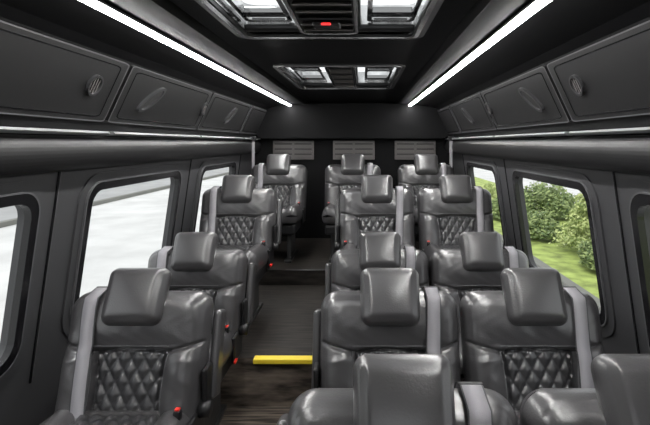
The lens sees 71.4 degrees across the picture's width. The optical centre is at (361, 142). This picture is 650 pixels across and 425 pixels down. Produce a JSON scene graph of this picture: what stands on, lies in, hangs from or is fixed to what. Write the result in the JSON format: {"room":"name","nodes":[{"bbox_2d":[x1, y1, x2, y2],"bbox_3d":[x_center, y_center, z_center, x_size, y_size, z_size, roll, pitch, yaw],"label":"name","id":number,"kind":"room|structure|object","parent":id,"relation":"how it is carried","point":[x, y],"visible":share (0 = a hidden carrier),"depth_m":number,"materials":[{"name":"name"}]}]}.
{"room":"vehicle interior","nodes":[
{"label":"vehicle interior","id":0,"kind":"room"},
{"bbox_2d":[0,134,251,424],"bbox_3d":[-1.289,0.705,1.985,0.246,1.470,5.970,0,0,0],"label":"wall","id":1,"kind":"structure","parent":0,"point":[22,402],"depth_m":1.82,"materials":[{"name":"plastic"}]},
{"bbox_2d":[0,182,45,385],"bbox_3d":[-1.236,0.500,1.090,0.120,0.730,1.230,0,0,0],"label":"window","id":2,"kind":"structure","parent":1,"relation":"in","point":[29,196],"depth_m":1.62,"materials":[{"name":"black plastic"}]},
{"bbox_2d":[61,164,182,335],"bbox_3d":[-1.236,0.500,2.455,0.120,0.730,1.100,0,0,0],"label":"window","id":3,"kind":"structure","parent":1,"relation":"in","point":[98,182],"depth_m":1.98,"materials":[{"name":"black plastic"}]},
{"bbox_2d":[0,126,259,139],"bbox_3d":[-1.126,-0.042,2.000,0.048,0.019,5.800,0,0,0],"label":"trim","id":4,"kind":"structure","parent":1,"relation":"attached to","point":[24,130],"depth_m":1.87,"materials":[{"name":"silver metal"}]},
{"bbox_2d":[0,134,260,176],"bbox_3d":[-1.140,0.040,1.984,0.060,0.140,5.969,0,0,0],"label":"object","id":5,"kind":"structure","parent":1,"relation":"attached to","point":[20,154],"depth_m":1.89,"materials":[{"name":"black plastic"}]},
{"bbox_2d":[0,20,266,133],"bbox_3d":[-1.088,-0.223,2.015,0.133,0.261,5.830,0,0,0],"label":"compartment","id":6,"kind":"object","parent":1,"relation":"attached to","point":[41,75],"depth_m":1.80,"materials":[{"name":"black plastic"}]},
{"bbox_2d":[85,74,103,95],"bbox_3d":[-1.072,-0.232,1.800,0.054,0.089,0.084,0,0,0],"label":"air vent","id":7,"kind":"object","parent":6,"relation":"attached to","point":[94,84],"visible":1,"depth_m":1.80,"materials":[{"name":"grey plastic"}]},
{"bbox_2d":[200,103,208,114],"bbox_3d":[-1.072,-0.232,3.050,0.054,0.089,0.084,0,0,0],"label":"air vent","id":8,"kind":"object","parent":6,"relation":"attached to","point":[204,107],"visible":1,"depth_m":3.04,"materials":[{"name":"grey plastic"}]},
{"bbox_2d":[29,155,240,383],"bbox_3d":[-1.242,0.525,2.368,0.122,0.830,4.085,0,0,0],"label":"trim","id":9,"kind":"structure","parent":1,"relation":"attached to","point":[59,172],"depth_m":1.76,"materials":[{"name":"black plastic"}]},
{"bbox_2d":[136,87,166,111],"bbox_3d":[-1.075,-0.224,2.300,0.054,0.143,0.201,0,0,16],"label":"wall speaker","id":10,"kind":"object","parent":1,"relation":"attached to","point":[154,97],"visible":1,"depth_m":2.30,"materials":[{"name":"grey plastic"}]},
{"bbox_2d":[189,158,236,231],"bbox_3d":[-1.236,0.500,3.785,0.120,0.730,1.020,0,0,0],"label":"window","id":11,"kind":"structure","parent":1,"relation":"in","point":[208,165],"depth_m":3.35,"materials":[{"name":"black plastic"}]},
{"bbox_2d":[223,108,237,123],"bbox_3d":[-1.075,-0.224,3.680,0.054,0.143,0.201,0,0,16],"label":"wall speaker","id":12,"kind":"object","parent":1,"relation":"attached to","point":[233,112],"visible":1,"depth_m":3.67,"materials":[{"name":"grey plastic"}]},
{"bbox_2d":[250,136,255,167],"bbox_3d":[-1.120,0.155,4.550,0.100,0.450,0.030,0,0,0],"label":"belt","id":13,"kind":"object","parent":1,"relation":"attached to","point":[253,140],"visible":0.76,"depth_m":4.55,"materials":[{"name":"grey fabric"}]},
{"bbox_2d":[0,0,649,139],"bbox_3d":[-0.100,-0.247,1.985,2.180,0.435,5.970,0,0,0],"label":"ceiling","id":14,"kind":"structure","parent":0,"point":[559,29],"depth_m":1.91,"materials":[{"name":"black plastic"}]},
{"bbox_2d":[80,0,291,105],"bbox_3d":[-0.775,-0.406,2.500,0.046,0.017,4.660,0,0,0],"label":"recessed light","id":15,"kind":"object","parent":14,"relation":"in","point":[100,5],"visible":1,"depth_m":1.73,"materials":[{"name":"glowing white light diffuser plastic"}]},
{"bbox_2d":[195,0,443,39],"bbox_3d":[-0.130,-0.498,1.305,0.760,0.144,1.170,0,0,0],"label":"console","id":16,"kind":"object","parent":14,"relation":"attached to","point":[315,19],"visible":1,"depth_m":1.73,"materials":[{"name":"black plastic"}]},
{"bbox_2d":[273,64,404,88],"bbox_3d":[-0.130,-0.500,3.075,0.760,0.139,1.110,0,0,0],"label":"roof hatch","id":17,"kind":"object","parent":14,"relation":"attached to","point":[339,76],"visible":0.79,"depth_m":3.18,"materials":[{"name":"black plastic"}]},
{"bbox_2d":[408,0,550,105],"bbox_3d":[0.515,-0.406,2.500,0.046,0.017,4.660,0,0,0],"label":"recessed light","id":18,"kind":"object","parent":14,"relation":"in","point":[533,6],"visible":1,"depth_m":1.73,"materials":[{"name":"glowing white plastic"}]},
{"bbox_2d":[219,238,430,424],"bbox_3d":[-0.100,1.275,1.985,2.540,0.450,5.970,0,0,0],"label":"floor","id":19,"kind":"structure","parent":0,"point":[253,394],"depth_m":2.68,"materials":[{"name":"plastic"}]},
{"bbox_2d":[40,268,225,424],"bbox_3d":[-0.864,0.969,1.576,0.599,0.941,0.688,0,0,0],"label":"passenger seat","id":20,"kind":"object","parent":19,"relation":"on","point":[137,352],"visible":1,"depth_m":1.71,"materials":[{"name":"grey leather"}]},
{"bbox_2d":[148,232,255,424],"bbox_3d":[-0.909,0.969,2.306,0.599,0.941,0.688,0,0,0],"label":"passenger seat","id":21,"kind":"object","parent":19,"relation":"on","point":[194,262],"visible":0.38,"depth_m":2.45,"materials":[{"name":"grey leather"}]},
{"bbox_2d":[199,175,282,326],"bbox_3d":[-0.894,0.705,3.116,0.599,0.941,0.688,0,0,0],"label":"passenger seat","id":22,"kind":"object","parent":19,"relation":"on","point":[243,217],"visible":0.7,"depth_m":3.25,"materials":[{"name":"grey leather"}]},
{"bbox_2d":[251,154,306,262],"bbox_3d":[-0.820,0.579,4.216,0.554,0.941,0.672,0,0,0],"label":"passenger seat","id":23,"kind":"object","parent":19,"relation":"on","point":[289,182],"visible":0.69,"depth_m":4.34,"materials":[{"name":"grey leather"}]},
{"bbox_2d":[253,355,311,363],"bbox_3d":[-0.365,1.182,2.454,0.450,0.028,0.050,0,0,0],"label":"step nosing","id":24,"kind":"structure","parent":19,"relation":"attached to","point":[258,359],"depth_m":2.43,"materials":[{"name":"yellow plastic"}]},
{"bbox_2d":[286,269,324,270],"bbox_3d":[-0.450,1.050,3.720,0.360,0.012,0.030,0,0,0],"label":"trim","id":25,"kind":"structure","parent":19,"relation":"attached to","point":[286,269],"depth_m":3.71,"materials":[{"name":"black plastic"}]},
{"bbox_2d":[322,154,380,262],"bbox_3d":[-0.090,0.579,4.216,0.554,0.941,0.672,0,0,0],"label":"passenger seat","id":26,"kind":"object","parent":19,"relation":"on","point":[338,178],"visible":0.49,"depth_m":4.36,"materials":[{"name":"grey leather"}]},
{"bbox_2d":[334,175,414,250],"bbox_3d":[0.089,0.705,3.116,0.599,0.941,0.688,0,0,0],"label":"passenger seat","id":27,"kind":"object","parent":19,"relation":"on","point":[376,206],"visible":0.54,"depth_m":3.26,"materials":[{"name":"grey leather"}]},
{"bbox_2d":[325,232,428,296],"bbox_3d":[0.079,0.969,2.306,0.599,0.941,0.688,0,0,0],"label":"passenger seat","id":28,"kind":"object","parent":19,"relation":"on","point":[376,249],"visible":0.27,"depth_m":2.46,"materials":[{"name":"grey leather"}]},
{"bbox_2d":[311,268,460,388],"bbox_3d":[0.089,0.969,1.576,0.599,0.941,0.688,0,0,0],"label":"passenger seat","id":29,"kind":"object","parent":19,"relation":"on","point":[389,314],"visible":0.52,"depth_m":1.72,"materials":[{"name":"grey leather"}]},
{"bbox_2d":[276,354,516,424],"bbox_3d":[0.075,0.969,0.836,0.599,0.941,0.688,0,0,0],"label":"passenger seat","id":30,"kind":"object","parent":19,"relation":"on","point":[388,389],"visible":1,"depth_m":1.01,"materials":[{"name":"grey leather"}]},
{"bbox_2d":[397,154,453,248],"bbox_3d":[0.630,0.579,4.216,0.554,0.941,0.672,0,0,0],"label":"passenger seat","id":31,"kind":"object","parent":19,"relation":"on","point":[425,172],"visible":0.44,"depth_m":4.36,"materials":[{"name":"grey leather"}]},
{"bbox_2d":[417,175,493,280],"bbox_3d":[0.690,0.705,3.116,0.554,0.941,0.672,0,0,0],"label":"passenger seat","id":32,"kind":"object","parent":19,"relation":"on","point":[452,209],"visible":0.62,"depth_m":3.26,"materials":[{"name":"grey leather"}]},
{"bbox_2d":[430,232,528,381],"bbox_3d":[0.665,0.969,2.306,0.554,0.941,0.672,0,0,0],"label":"passenger seat","id":33,"kind":"object","parent":19,"relation":"on","point":[480,260],"visible":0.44,"depth_m":2.46,"materials":[{"name":"grey leather"}]},
{"bbox_2d":[459,268,604,424],"bbox_3d":[0.675,0.969,1.576,0.554,0.941,0.672,0,0,0],"label":"passenger seat","id":34,"kind":"object","parent":19,"relation":"on","point":[522,338],"visible":0.7,"depth_m":1.72,"materials":[{"name":"grey leather"}]},
{"bbox_2d":[520,354,649,424],"bbox_3d":[0.665,0.969,0.836,0.554,0.941,0.672,0,0,0],"label":"passenger seat","id":35,"kind":"object","parent":19,"relation":"on","point":[620,395],"visible":1,"depth_m":1.03,"materials":[{"name":"grey leather"}]},
{"bbox_2d":[255,103,453,237],"bbox_3d":[-0.100,0.470,4.990,2.560,1.900,0.040,0,0,0],"label":"wall","id":36,"kind":"structure","parent":0,"point":[314,226],"depth_m":4.97,"materials":[{"name":"black plastic"}]},
{"bbox_2d":[273,141,313,159],"bbox_3d":[-0.755,0.080,4.953,0.450,0.210,0.034,0,0,0],"label":"air vent","id":37,"kind":"object","parent":36,"relation":"in","point":[298,150],"visible":0.91,"depth_m":4.95,"materials":[{"name":"grey plastic"}]},
{"bbox_2d":[257,104,448,137],"bbox_3d":[-0.100,-0.235,4.910,2.100,0.370,0.120,0,0,0],"label":"trim","id":38,"kind":"structure","parent":36,"relation":"attached to","point":[295,120],"depth_m":4.85,"materials":[{"name":"black plastic"}]},
{"bbox_2d":[333,141,374,159],"bbox_3d":[-0.090,0.080,4.953,0.460,0.210,0.034,0,0,0],"label":"air vent","id":39,"kind":"object","parent":36,"relation":"in","point":[367,148],"visible":0.88,"depth_m":4.95,"materials":[{"name":"grey plastic"}]},
{"bbox_2d":[395,141,435,159],"bbox_3d":[0.585,0.080,4.953,0.450,0.210,0.034,0,0,0],"label":"air vent","id":40,"kind":"object","parent":36,"relation":"in","point":[404,150],"visible":0.88,"depth_m":4.95,"materials":[{"name":"grey plastic"}]},
{"bbox_2d":[453,134,649,353],"bbox_3d":[1.089,0.705,1.985,0.246,1.470,5.970,0,0,0],"label":"wall","id":41,"kind":"structure","parent":0,"point":[622,341],"depth_m":1.86,"materials":[{"name":"plastic"}]},
{"bbox_2d":[448,136,453,167],"bbox_3d":[0.920,0.155,4.550,0.100,0.450,0.030,0,0,0],"label":"belt","id":42,"kind":"object","parent":41,"relation":"attached to","point":[450,139],"visible":0.7,"depth_m":4.55,"materials":[{"name":"grey fabric"}]},
{"bbox_2d":[461,108,474,123],"bbox_3d":[0.866,-0.224,3.680,0.054,0.143,0.201,0,0,-14],"label":"wall speaker","id":43,"kind":"object","parent":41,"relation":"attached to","point":[466,114],"visible":0.96,"depth_m":3.67,"materials":[{"name":"grey plastic"}]},
{"bbox_2d":[466,158,509,245],"bbox_3d":[1.036,0.500,3.785,0.120,0.730,1.020,0,0,0],"label":"window","id":44,"kind":"structure","parent":41,"relation":"in","point":[489,165],"depth_m":3.34,"materials":[{"name":"black plastic"}]},
{"bbox_2d":[518,87,544,111],"bbox_3d":[0.866,-0.224,2.300,0.054,0.143,0.201,0,0,-14],"label":"wall speaker","id":45,"kind":"object","parent":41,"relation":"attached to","point":[525,94],"visible":1,"depth_m":2.29,"materials":[{"name":"grey plastic"}]},
{"bbox_2d":[438,20,649,133],"bbox_3d":[0.878,-0.223,2.015,0.133,0.261,5.830,0,0,0],"label":"compartment","id":46,"kind":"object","parent":41,"relation":"attached to","point":[614,71],"depth_m":1.83,"materials":[{"name":"black plastic"}]},
{"bbox_2d":[485,103,492,114],"bbox_3d":[0.862,-0.232,3.050,0.054,0.089,0.084,0,0,0],"label":"air vent","id":47,"kind":"object","parent":46,"relation":"attached to","point":[487,106],"visible":1,"depth_m":3.04,"materials":[{"name":"grey plastic"}]},
{"bbox_2d":[569,74,584,95],"bbox_3d":[0.862,-0.232,1.800,0.054,0.089,0.084,0,0,0],"label":"air vent","id":48,"kind":"object","parent":46,"relation":"attached to","point":[576,84],"visible":1,"depth_m":1.80,"materials":[{"name":"grey plastic"}]},
{"bbox_2d":[444,134,649,175],"bbox_3d":[0.940,0.040,1.984,0.060,0.140,5.969,0,0,0],"label":"trim","id":49,"kind":"structure","parent":41,"relation":"attached to","point":[615,153],"depth_m":1.95,"materials":[{"name":"black plastic"}]},
{"bbox_2d":[445,127,649,139],"bbox_3d":[0.926,-0.042,2.000,0.048,0.019,5.800,0,0,0],"label":"trim","id":50,"kind":"structure","parent":41,"relation":"attached to","point":[639,130],"depth_m":1.93,"materials":[{"name":"silver metal"}]},
{"bbox_2d":[462,154,639,353],"bbox_3d":[1.042,0.525,2.368,0.122,0.830,4.085,0,0,0],"label":"trim","id":51,"kind":"structure","parent":41,"relation":"attached to","point":[613,173],"depth_m":1.76,"materials":[{"name":"black plastic"}]},
{"bbox_2d":[511,164,615,336],"bbox_3d":[1.036,0.500,2.455,0.120,0.730,1.100,0,0,0],"label":"window","id":52,"kind":"structure","parent":41,"relation":"in","point":[581,182],"depth_m":1.98,"materials":[{"name":"black plastic"}]},
{"bbox_2d":[625,182,649,353],"bbox_3d":[1.036,0.500,1.090,0.120,0.730,1.230,0,0,0],"label":"window","id":53,"kind":"structure","parent":41,"relation":"in","point":[637,200],"depth_m":1.64,"materials":[{"name":"black plastic"}]},
{"label":"outside","id":54,"kind":"structure","parent":0,"visible":0},
{"bbox_2d":[0,167,582,338],"bbox_3d":[0.000,2.000,20.000,120.000,0.001,120.000,0,0,0],"label":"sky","id":55,"kind":"structure","parent":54,"point":[123,233],"depth_m":9.73,"materials":[{"name":"concrete"}]},
{"bbox_2d":[0,167,228,227],"bbox_3d":[-12.905,1.940,24.000,8.790,0.120,60.000,0,0,0],"label":"kerb","id":56,"kind":"object","parent":55,"relation":"on","point":[8,215],"visible":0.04,"depth_m":17.98,"materials":[{"name":"concrete"}]},
{"bbox_2d":[475,177,600,310],"bbox_3d":[4.691,0.949,13.000,3.832,2.111,50.000,0,0,0],"label":"garden bed","id":57,"kind":"object","parent":55,"relation":"on","point":[560,236],"visible":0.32,"depth_m":8.28,"materials":[{"name":"green plant"}]}
]}

